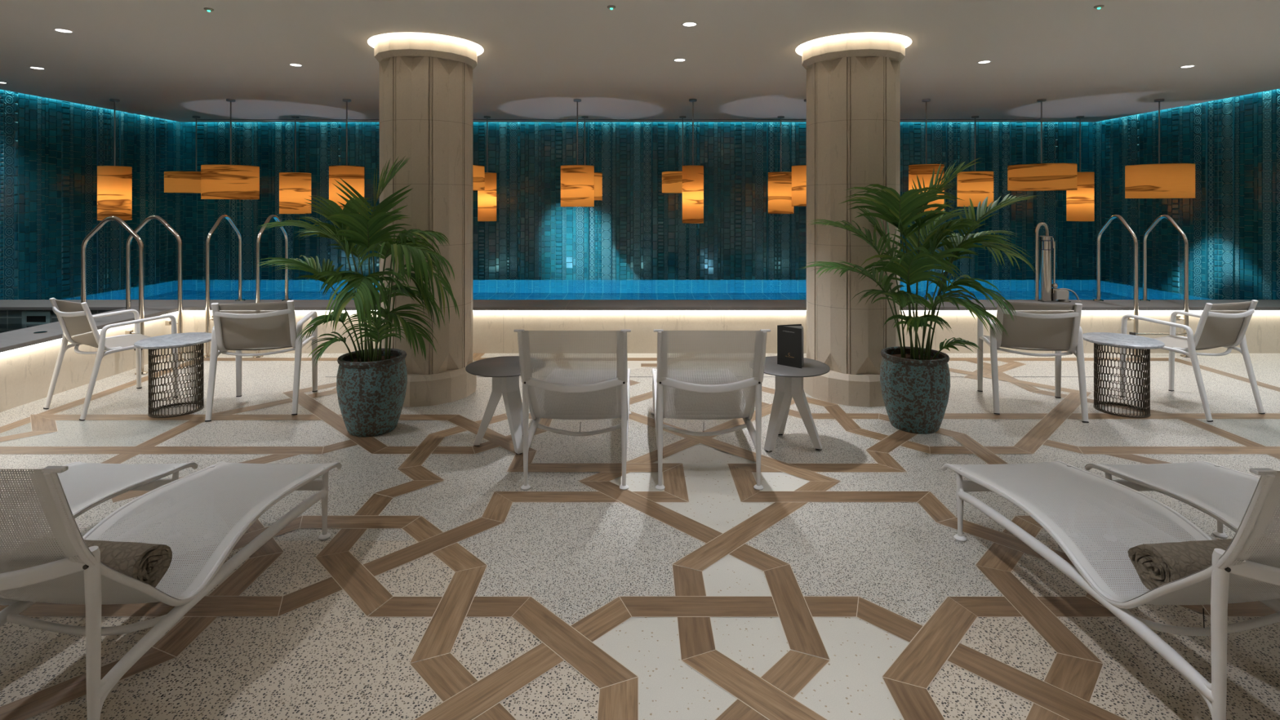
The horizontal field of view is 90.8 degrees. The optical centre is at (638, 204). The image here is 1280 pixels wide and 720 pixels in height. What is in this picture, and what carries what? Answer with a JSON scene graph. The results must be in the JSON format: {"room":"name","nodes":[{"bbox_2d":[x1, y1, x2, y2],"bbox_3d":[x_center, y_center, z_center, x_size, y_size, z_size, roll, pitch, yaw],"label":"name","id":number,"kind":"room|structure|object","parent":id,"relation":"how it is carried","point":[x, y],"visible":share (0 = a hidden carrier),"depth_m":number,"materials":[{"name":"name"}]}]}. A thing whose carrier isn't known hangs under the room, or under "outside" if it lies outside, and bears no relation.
{"room":"indoor swimming pool","nodes":[
{"label":"indoor swimming pool","id":0,"kind":"room"},
{"bbox_2d":[0,312,177,412],"bbox_3d":[-5.320,1.407,2.422,0.490,0.485,10.045,0,0,0],"label":"wall","id":1,"kind":"structure","parent":0,"point":[26,374],"depth_m":5.48,"materials":[{"name":"stone"}]},
{"bbox_2d":[0,310,111,324],"bbox_3d":[-6.670,1.782,3.920,2.200,1.235,7.040,0,0,0],"label":"trim","id":2,"kind":"structure","parent":1,"relation":"attached to","point":[6,317],"depth_m":7.00,"materials":[{"name":"tile"}]},
{"bbox_2d":[0,324,43,333],"bbox_3d":[-6.670,1.320,3.799,2.200,0.001,6.399,0,0,0],"label":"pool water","id":3,"kind":"object","parent":2,"relation":"in","point":[3,327],"visible":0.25,"depth_m":6.82,"materials":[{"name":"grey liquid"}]},
{"bbox_2d":[22,311,51,324],"bbox_3d":[-6.660,1.250,6.985,0.310,0.150,0.024,0,0,0],"label":"box","id":4,"kind":"object","parent":2,"relation":"in","point":[28,317],"visible":0.96,"depth_m":6.97,"materials":[{"name":"grey"}]},
{"bbox_2d":[0,306,177,352],"bbox_3d":[-5.310,1.145,2.175,0.580,0.040,9.549,0,0,0],"label":"trim","id":5,"kind":"structure","parent":1,"relation":"on","point":[24,337],"depth_m":5.66,"materials":[{"name":"stone"}]},
{"bbox_2d":[33,331,47,333],"bbox_3d":[-5.260,1.122,5.550,0.090,0.006,0.090,0,0,0],"label":"disc","id":6,"kind":"object","parent":5,"relation":"on","point":[37,332],"visible":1,"depth_m":5.53,"materials":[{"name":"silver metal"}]},
{"bbox_2d":[0,311,177,353],"bbox_3d":[-5.044,1.170,2.178,0.028,0.008,9.555,0,0,0],"label":"led strip","id":7,"kind":"object","parent":1,"relation":"attached to","point":[175,312],"visible":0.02,"depth_m":5.27,"materials":[{"name":"white"}]},
{"bbox_2d":[0,299,1279,310],"bbox_3d":[-0.010,1.145,7.215,15.520,0.040,0.530,0,0,0],"label":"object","id":8,"kind":"structure","parent":1,"relation":"on","point":[5,304],"depth_m":7.09,"materials":[{"name":"stone"}]},
{"bbox_2d":[1035,222,1081,302],"bbox_3d":[4.876,0.665,7.323,0.508,0.920,0.143,0,0,5],"label":"lift","id":9,"kind":"object","parent":8,"relation":"on","point":[1047,294],"visible":1,"depth_m":7.30,"materials":[{"name":"silver metal"}]},
{"bbox_2d":[0,89,180,299],"bbox_3d":[-7.758,-0.170,8.350,0.024,2.920,4.700,0,0,0],"label":"wall","id":10,"kind":"structure","parent":0,"point":[51,150],"depth_m":8.65,"materials":[{"name":"teal tile"}]},
{"bbox_2d":[336,348,407,436],"bbox_3d":[-1.955,1.377,4.640,0.480,0.546,0.480,0,0,0],"label":"pot","id":11,"kind":"object","parent":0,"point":[371,388],"depth_m":4.46,"materials":[{"name":"teal ceramic"}]},
{"bbox_2d":[180,121,1095,279],"bbox_3d":[-0.010,-0.170,10.688,15.520,2.920,0.024,0,0,0],"label":"wall","id":12,"kind":"structure","parent":0,"point":[637,231],"depth_m":10.69,"materials":[{"name":"teal tile"}]},
{"bbox_2d":[0,353,1279,719],"bbox_3d":[-0.010,1.648,2.305,15.520,0.003,9.810,0,0,0],"label":"floor","id":13,"kind":"structure","parent":0,"point":[441,587],"depth_m":2.85,"materials":[{"name":"stone"}]},
{"bbox_2d":[0,462,198,592],"bbox_3d":[-2.593,1.175,2.471,0.656,0.950,1.610,0,0,1],"label":"sun lounger","id":14,"kind":"object","parent":13,"relation":"on","point":[81,483],"visible":0.41,"depth_m":2.98,"materials":[{"name":"white fabric"}]},
{"bbox_2d":[43,297,178,420],"bbox_3d":[-4.377,1.204,5.252,0.645,0.900,0.679,0,0,27],"label":"armchair","id":15,"kind":"object","parent":13,"relation":"on","point":[76,320],"visible":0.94,"depth_m":5.10,"materials":[{"name":"white metal"}]},
{"bbox_2d":[80,215,185,374],"bbox_3d":[-5.133,0.878,6.420,0.667,1.537,0.624,0,0,0],"label":"pool ladder","id":16,"kind":"object","parent":13,"relation":"on","point":[133,233],"visible":0.7,"depth_m":6.17,"materials":[{"name":"silver metal"}]},
{"bbox_2d":[0,462,342,719],"bbox_3d":[-1.848,1.175,2.471,0.656,0.950,1.610,0,0,1],"label":"sun lounger","id":17,"kind":"object","parent":13,"relation":"on","point":[77,559],"visible":0.99,"depth_m":2.14,"materials":[{"name":"white fabric"}]},
{"bbox_2d":[8,537,172,599],"bbox_3d":[-1.900,1.252,2.192,0.483,0.163,0.159,0,0,6],"label":"rolled towel","id":18,"kind":"object","parent":17,"relation":"on","point":[148,563],"visible":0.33,"depth_m":2.15,"materials":[{"name":"beige fabric"}]},
{"bbox_2d":[133,332,211,417],"bbox_3d":[-3.700,1.362,5.055,0.536,0.576,0.536,0,0,0],"label":"table","id":19,"kind":"object","parent":13,"relation":"on","point":[171,341],"visible":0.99,"depth_m":4.96,"materials":[{"name":"brown metal"}]},
{"bbox_2d":[204,214,291,357],"bbox_3d":[-4.402,0.878,7.130,0.649,1.536,0.664,0,0,0],"label":"pool ladder","id":20,"kind":"object","parent":13,"relation":"on","point":[270,217],"visible":0.8,"depth_m":6.89,"materials":[{"name":"silver metal"}]},
{"bbox_2d":[204,300,317,422],"bbox_3d":[-3.069,1.204,5.192,0.645,0.900,0.679,0,0,-14],"label":"armchair","id":21,"kind":"object","parent":13,"relation":"on","point":[237,327],"visible":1,"depth_m":4.97,"materials":[{"name":"white"}]},
{"bbox_2d":[254,155,459,436],"bbox_3d":[-2.068,0.641,4.606,1.496,2.017,1.175,0,0,-8],"label":"potted palm","id":22,"kind":"object","parent":13,"relation":"on","point":[371,383],"visible":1,"depth_m":4.51,"materials":[{"name":"green plant"}]},
{"bbox_2d":[373,31,477,407],"bbox_3d":[-1.865,0.070,5.570,0.864,3.160,0.864,0,0,0],"label":"stone column","id":23,"kind":"structure","parent":13,"relation":"on","point":[426,79],"depth_m":5.25,"materials":[{"name":"stone"}]},
{"bbox_2d":[465,355,544,453],"bbox_3d":[-0.910,1.377,4.340,0.540,0.546,0.540,0,0,0],"label":"table","id":24,"kind":"object","parent":13,"relation":"on","point":[504,371],"visible":0.8,"depth_m":4.27,"materials":[{"name":"grey laminate"}]},
{"bbox_2d":[513,328,631,490],"bbox_3d":[-0.370,1.175,4.321,0.656,0.950,1.610,0,0,0],"label":"armchair","id":25,"kind":"object","parent":13,"relation":"on","point":[578,382],"visible":0.99,"depth_m":3.64,"materials":[{"name":"white fabric"}]},
{"bbox_2d":[650,328,770,490],"bbox_3d":[0.412,1.175,4.321,0.656,0.950,1.610,0,0,0],"label":"armchair","id":26,"kind":"object","parent":13,"relation":"on","point":[707,384],"visible":1,"depth_m":3.64,"materials":[{"name":"white fabric"}]},
{"bbox_2d":[750,355,830,452],"bbox_3d":[1.035,1.377,4.340,0.540,0.546,0.540,0,0,0],"label":"table","id":27,"kind":"object","parent":13,"relation":"on","point":[788,380],"visible":0.81,"depth_m":4.26,"materials":[{"name":"grey laminate"}]},
{"bbox_2d":[777,324,803,368],"bbox_3d":[1.051,0.970,4.334,0.178,0.269,0.165,0,0,0],"label":"brochure","id":28,"kind":"object","parent":27,"relation":"on","point":[789,337],"visible":1,"depth_m":4.32,"materials":[{"name":"grey paper"}]},
{"bbox_2d":[801,31,905,407],"bbox_3d":[1.885,0.070,5.570,0.864,3.160,0.864,0,0,0],"label":"stone column","id":29,"kind":"structure","parent":13,"relation":"on","point":[853,80],"depth_m":5.24,"materials":[{"name":"stone"}]},
{"bbox_2d":[802,157,1042,434],"bbox_3d":[2.081,0.651,4.676,1.828,1.998,1.073,0,0,0],"label":"potted palm","id":30,"kind":"object","parent":13,"relation":"on","point":[915,381],"visible":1,"depth_m":4.56,"materials":[{"name":"green plant"}]},
{"bbox_2d":[977,301,1088,422],"bbox_3d":[3.204,1.204,5.182,0.645,0.900,0.679,0,0,18],"label":"armchair","id":31,"kind":"object","parent":13,"relation":"on","point":[1039,326],"visible":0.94,"depth_m":4.97,"materials":[{"name":"white"}]},
{"bbox_2d":[941,461,1279,719],"bbox_3d":[1.909,1.175,2.470,0.656,0.950,1.610,0,0,-3],"label":"sun lounger","id":32,"kind":"object","parent":13,"relation":"on","point":[1232,564],"visible":0.96,"depth_m":2.33,"materials":[{"name":"white fabric"}]},
{"bbox_2d":[1128,537,1279,598],"bbox_3d":[1.984,1.245,2.186,0.484,0.154,0.174,0,0,-6],"label":"rolled towel","id":33,"kind":"object","parent":32,"relation":"on","point":[1156,565],"visible":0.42,"depth_m":2.14,"materials":[{"name":"beige fabric"}]},
{"bbox_2d":[1082,332,1164,417],"bbox_3d":[3.868,1.362,5.055,0.536,0.576,0.536,0,0,0],"label":"table","id":34,"kind":"object","parent":13,"relation":"on","point":[1118,340],"visible":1,"depth_m":4.98,"materials":[{"name":"brown metal"}]},
{"bbox_2d":[1093,214,1189,357],"bbox_3d":[5.673,0.878,7.130,0.649,1.536,0.664,0,0,0],"label":"pool ladder","id":35,"kind":"object","parent":13,"relation":"on","point":[1112,218],"visible":0.89,"depth_m":6.86,"materials":[{"name":"silver metal"}]},
{"bbox_2d":[1084,461,1279,542],"bbox_3d":[2.646,1.175,2.470,0.656,0.950,1.610,0,0,-3],"label":"sun lounger","id":36,"kind":"object","parent":13,"relation":"on","point":[1188,490],"visible":0.7,"depth_m":2.93,"materials":[{"name":"white fabric"}]},
{"bbox_2d":[1119,299,1265,422],"bbox_3d":[4.536,1.204,5.197,0.645,0.900,0.679,0,0,-17],"label":"armchair","id":37,"kind":"object","parent":13,"relation":"on","point":[1225,325],"visible":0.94,"depth_m":4.99,"materials":[{"name":"white metal"}]},
{"bbox_2d":[0,0,1279,122],"bbox_3d":[-0.010,-1.520,4.100,16.120,0.260,13.800,0,0,0],"label":"ceiling","id":38,"kind":"structure","parent":0,"point":[178,60],"depth_m":5.77,"materials":[{"name":"white paint"}]},
{"bbox_2d":[28,66,45,70],"bbox_3d":[-6.117,-1.398,6.420,0.132,0.024,0.132,0,0,0],"label":"recessed light","id":39,"kind":"object","parent":38,"relation":"in","point":[33,68],"visible":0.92,"depth_m":6.42,"materials":[{"name":"white"}]},
{"bbox_2d":[52,28,74,33],"bbox_3d":[-4.595,-1.398,5.044,0.132,0.024,0.132,0,0,0],"label":"recessed light","id":40,"kind":"object","parent":38,"relation":"in","point":[60,30],"visible":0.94,"depth_m":5.04,"materials":[{"name":"white paint"}]},
{"bbox_2d":[97,98,132,220],"bbox_3d":[-6.912,-0.593,8.328,0.354,1.593,0.354,0,0,0],"label":"pendant lamp","id":41,"kind":"object","parent":38,"relation":"hanging from","point":[114,183],"visible":0.99,"depth_m":8.20,"materials":[{"name":"orange fabric"}]},
{"bbox_2d":[164,115,200,193],"bbox_3d":[-6.953,-0.789,9.922,0.812,1.202,0.812,0,0,0],"label":"pendant lamp","id":42,"kind":"object","parent":38,"relation":"hanging from","point":[187,182],"visible":0.72,"depth_m":9.54,"materials":[{"name":"orange fabric"}]},
{"bbox_2d":[204,7,213,12],"bbox_3d":[-3.050,-1.379,4.480,0.060,0.021,0.060,0,0,0],"label":"ceiling sensor","id":43,"kind":"object","parent":38,"relation":"attached to","point":[209,10],"visible":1,"depth_m":4.47,"materials":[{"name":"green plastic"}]},
{"bbox_2d":[200,98,259,199],"bbox_3d":[-5.380,-0.731,8.328,0.649,1.318,0.649,0,0,0],"label":"pendant lamp","id":44,"kind":"object","parent":38,"relation":"hanging from","point":[218,181],"visible":1,"depth_m":8.07,"materials":[{"name":"orange fabric"}]},
{"bbox_2d":[279,115,311,213],"bbox_3d":[-5.394,-0.625,9.922,0.445,1.531,0.445,0,0,0],"label":"pendant lamp","id":45,"kind":"object","parent":38,"relation":"hanging from","point":[294,187],"visible":0.97,"depth_m":9.74,"materials":[{"name":"orange fabric"}]},
{"bbox_2d":[288,63,303,66],"bbox_3d":[-3.410,-1.398,6.280,0.132,0.024,0.132,0,0,0],"label":"recessed light","id":46,"kind":"object","parent":38,"relation":"in","point":[291,64],"visible":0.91,"depth_m":6.27,"materials":[{"name":"white"}]},
{"bbox_2d":[328,98,364,213],"bbox_3d":[-3.849,-0.626,8.328,0.426,1.528,0.426,0,0,0],"label":"pendant lamp","id":47,"kind":"object","parent":38,"relation":"hanging from","point":[353,175],"visible":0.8,"depth_m":8.15,"materials":[{"name":"orange fabric"}]},
{"bbox_2d":[472,164,484,191],"bbox_3d":[-2.321,-0.790,8.328,0.564,1.200,0.564,0,0,0],"label":"pendant lamp","id":48,"kind":"object","parent":38,"relation":"hanging from","point":[478,171],"visible":0.19,"depth_m":8.19,"materials":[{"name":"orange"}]},
{"bbox_2d":[477,115,496,221],"bbox_3d":[-2.379,-0.566,9.922,0.289,1.648,0.289,0,0,0],"label":"pendant lamp","id":49,"kind":"object","parent":38,"relation":"hanging from","point":[486,198],"visible":0.88,"depth_m":9.80,"materials":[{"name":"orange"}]},
{"bbox_2d":[560,98,594,206],"bbox_3d":[-0.807,-0.682,8.328,0.439,1.416,0.439,0,0,0],"label":"pendant lamp","id":50,"kind":"object","parent":38,"relation":"hanging from","point":[577,181],"visible":1,"depth_m":8.14,"materials":[{"name":"orange fabric"}]},
{"bbox_2d":[581,115,602,199],"bbox_3d":[-0.844,-0.730,9.922,0.547,1.320,0.547,0,0,0],"label":"pendant lamp","id":51,"kind":"object","parent":38,"relation":"hanging from","point":[597,175],"visible":0.28,"depth_m":9.79,"materials":[{"name":"orange wood"}]},
{"bbox_2d":[607,5,615,9],"bbox_3d":[-0.190,-1.379,4.430,0.060,0.021,0.060,0,0,0],"label":"ceiling sensor","id":52,"kind":"object","parent":38,"relation":"attached to","point":[611,7],"visible":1,"depth_m":4.42,"materials":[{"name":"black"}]},
{"bbox_2d":[196,119,1040,119],"bbox_3d":[-0.325,-1.390,10.300,13.750,0.008,0.040,0,0,0],"label":"ceiling vent","id":53,"kind":"object","parent":38,"relation":"in","point":[197,119],"visible":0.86,"depth_m":10.28,"materials":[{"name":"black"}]},
{"bbox_2d":[662,170,682,193],"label":"pendant lamp","id":54,"kind":"object","parent":38,"relation":"hanging from","point":[672,181],"depth_m":9.65,"materials":[{"name":"orange fabric"}]},
{"bbox_2d":[672,58,686,62],"bbox_3d":[0.396,-1.398,6.066,0.132,0.024,0.132,0,0,0],"label":"recessed light","id":55,"kind":"object","parent":38,"relation":"in","point":[674,60],"visible":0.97,"depth_m":6.06,"materials":[{"name":"white"}]},
{"bbox_2d":[679,115,685,165],"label":"rod","id":56,"kind":"object","parent":38,"relation":"hanging from","point":[680,117],"depth_m":9.91,"materials":[{"name":"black metal"}]},
{"bbox_2d":[680,22,697,26],"bbox_3d":[0.394,-1.398,4.863,0.132,0.024,0.132,0,0,0],"label":"recessed light","id":57,"kind":"object","parent":38,"relation":"in","point":[686,24],"visible":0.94,"depth_m":4.87,"materials":[{"name":"white"}]},
{"bbox_2d":[682,98,703,223],"bbox_3d":[0.718,-0.574,8.328,0.282,1.633,0.282,0,0,0],"label":"pendant lamp","id":58,"kind":"object","parent":38,"relation":"hanging from","point":[692,175],"visible":1,"depth_m":8.21,"materials":[{"name":"orange wood"}]},
{"bbox_2d":[768,115,794,213],"bbox_3d":[2.238,-0.625,9.922,0.398,1.531,0.398,0,0,0],"label":"pendant lamp","id":59,"kind":"object","parent":38,"relation":"hanging from","point":[780,183],"visible":0.93,"depth_m":9.75,"materials":[{"name":"orange wood"}]},
{"bbox_2d":[791,98,806,206],"bbox_3d":[2.236,-0.685,8.328,0.420,1.410,0.420,0,0,0],"label":"pendant lamp","id":60,"kind":"object","parent":38,"relation":"hanging from","point":[798,172],"visible":0.31,"depth_m":8.19,"materials":[{"name":"orange wood"}]},
{"bbox_2d":[908,98,944,214],"bbox_3d":[3.797,-0.629,8.328,0.426,1.521,0.426,0,0,0],"label":"pendant lamp","id":61,"kind":"object","parent":38,"relation":"hanging from","point":[925,171],"visible":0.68,"depth_m":8.16,"materials":[{"name":"orange wood"}]},
{"bbox_2d":[956,115,993,206],"bbox_3d":[5.293,-0.679,9.922,0.508,1.421,0.508,0,0,0],"label":"pendant lamp","id":62,"kind":"object","parent":38,"relation":"hanging from","point":[976,186],"visible":0.94,"depth_m":9.72,"materials":[{"name":"orange wood"}]},
{"bbox_2d":[977,60,991,63],"bbox_3d":[3.370,-1.398,6.150,0.132,0.024,0.132,0,0,0],"label":"recessed light","id":63,"kind":"object","parent":38,"relation":"in","point":[984,61],"visible":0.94,"depth_m":6.16,"materials":[{"name":"white"}]},
{"bbox_2d":[1007,98,1077,191],"bbox_3d":[5.318,-0.790,8.328,0.774,1.200,0.774,0,0,0],"label":"pendant lamp","id":64,"kind":"object","parent":38,"relation":"hanging from","point":[1041,176],"visible":1,"depth_m":8.03,"materials":[{"name":"orange wood"}]},
{"bbox_2d":[1066,115,1094,221],"bbox_3d":[6.945,-0.566,9.922,0.359,1.648,0.359,0,0,0],"label":"pendant lamp","id":65,"kind":"object","parent":38,"relation":"hanging from","point":[1080,203],"visible":0.85,"depth_m":9.77,"materials":[{"name":"orange wood"}]},
{"bbox_2d":[1093,4,1104,8],"bbox_3d":[3.225,-1.379,4.420,0.060,0.021,0.060,0,0,0],"label":"ceiling sensor","id":66,"kind":"object","parent":38,"relation":"attached to","point":[1099,6],"visible":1,"depth_m":4.41,"materials":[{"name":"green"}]},
{"bbox_2d":[1124,98,1195,198],"bbox_3d":[6.872,-0.738,8.328,0.715,1.305,0.715,0,0,0],"label":"pendant lamp","id":67,"kind":"object","parent":38,"relation":"hanging from","point":[1159,180],"visible":1,"depth_m":8.06,"materials":[{"name":"orange wood"}]},
{"bbox_2d":[1178,65,1195,68],"bbox_3d":[5.525,-1.398,6.350,0.132,0.024,0.132,0,0,0],"label":"recessed light","id":68,"kind":"object","parent":38,"relation":"in","point":[1186,66],"visible":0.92,"depth_m":6.34,"materials":[{"name":"white"}]},
{"bbox_2d":[182,310,1279,353],"bbox_3d":[1.337,1.407,7.228,12.825,0.485,0.435,0,0,0],"label":"wall","id":69,"kind":"structure","parent":0,"point":[493,332],"depth_m":7.01,"materials":[{"name":"stone"}]},
{"bbox_2d":[183,310,1279,311],"bbox_3d":[1.366,1.170,6.977,12.768,0.008,0.030,0,0,0],"label":"led strip","id":70,"kind":"object","parent":69,"relation":"attached to","point":[184,310],"visible":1,"depth_m":6.96,"materials":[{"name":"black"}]},
{"bbox_2d":[880,346,950,434],"bbox_3d":[2.055,1.377,4.700,0.480,0.546,0.480,0,0,0],"label":"pot","id":71,"kind":"object","parent":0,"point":[915,386],"depth_m":4.52,"materials":[{"name":"teal ceramic"}]},
{"bbox_2d":[1095,88,1279,299],"bbox_3d":[7.738,-0.170,8.350,0.024,2.920,4.700,0,0,0],"label":"wall","id":72,"kind":"structure","parent":0,"point":[1231,226],"depth_m":8.64,"materials":[{"name":"teal tile"}]},
{"bbox_3d":[-0.010,1.950,9.075,15.520,1.560,3.250,0,0,0],"label":"trim","id":73,"kind":"structure","parent":0,"visible":0},
{"bbox_2d":[62,280,1213,299],"bbox_3d":[-0.010,1.272,9.075,15.520,0.001,3.249,0,0,0],"label":"pool water","id":74,"kind":"object","parent":73,"relation":"in","point":[192,289],"visible":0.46,"depth_m":9.39,"materials":[{"name":"blue liquid"}]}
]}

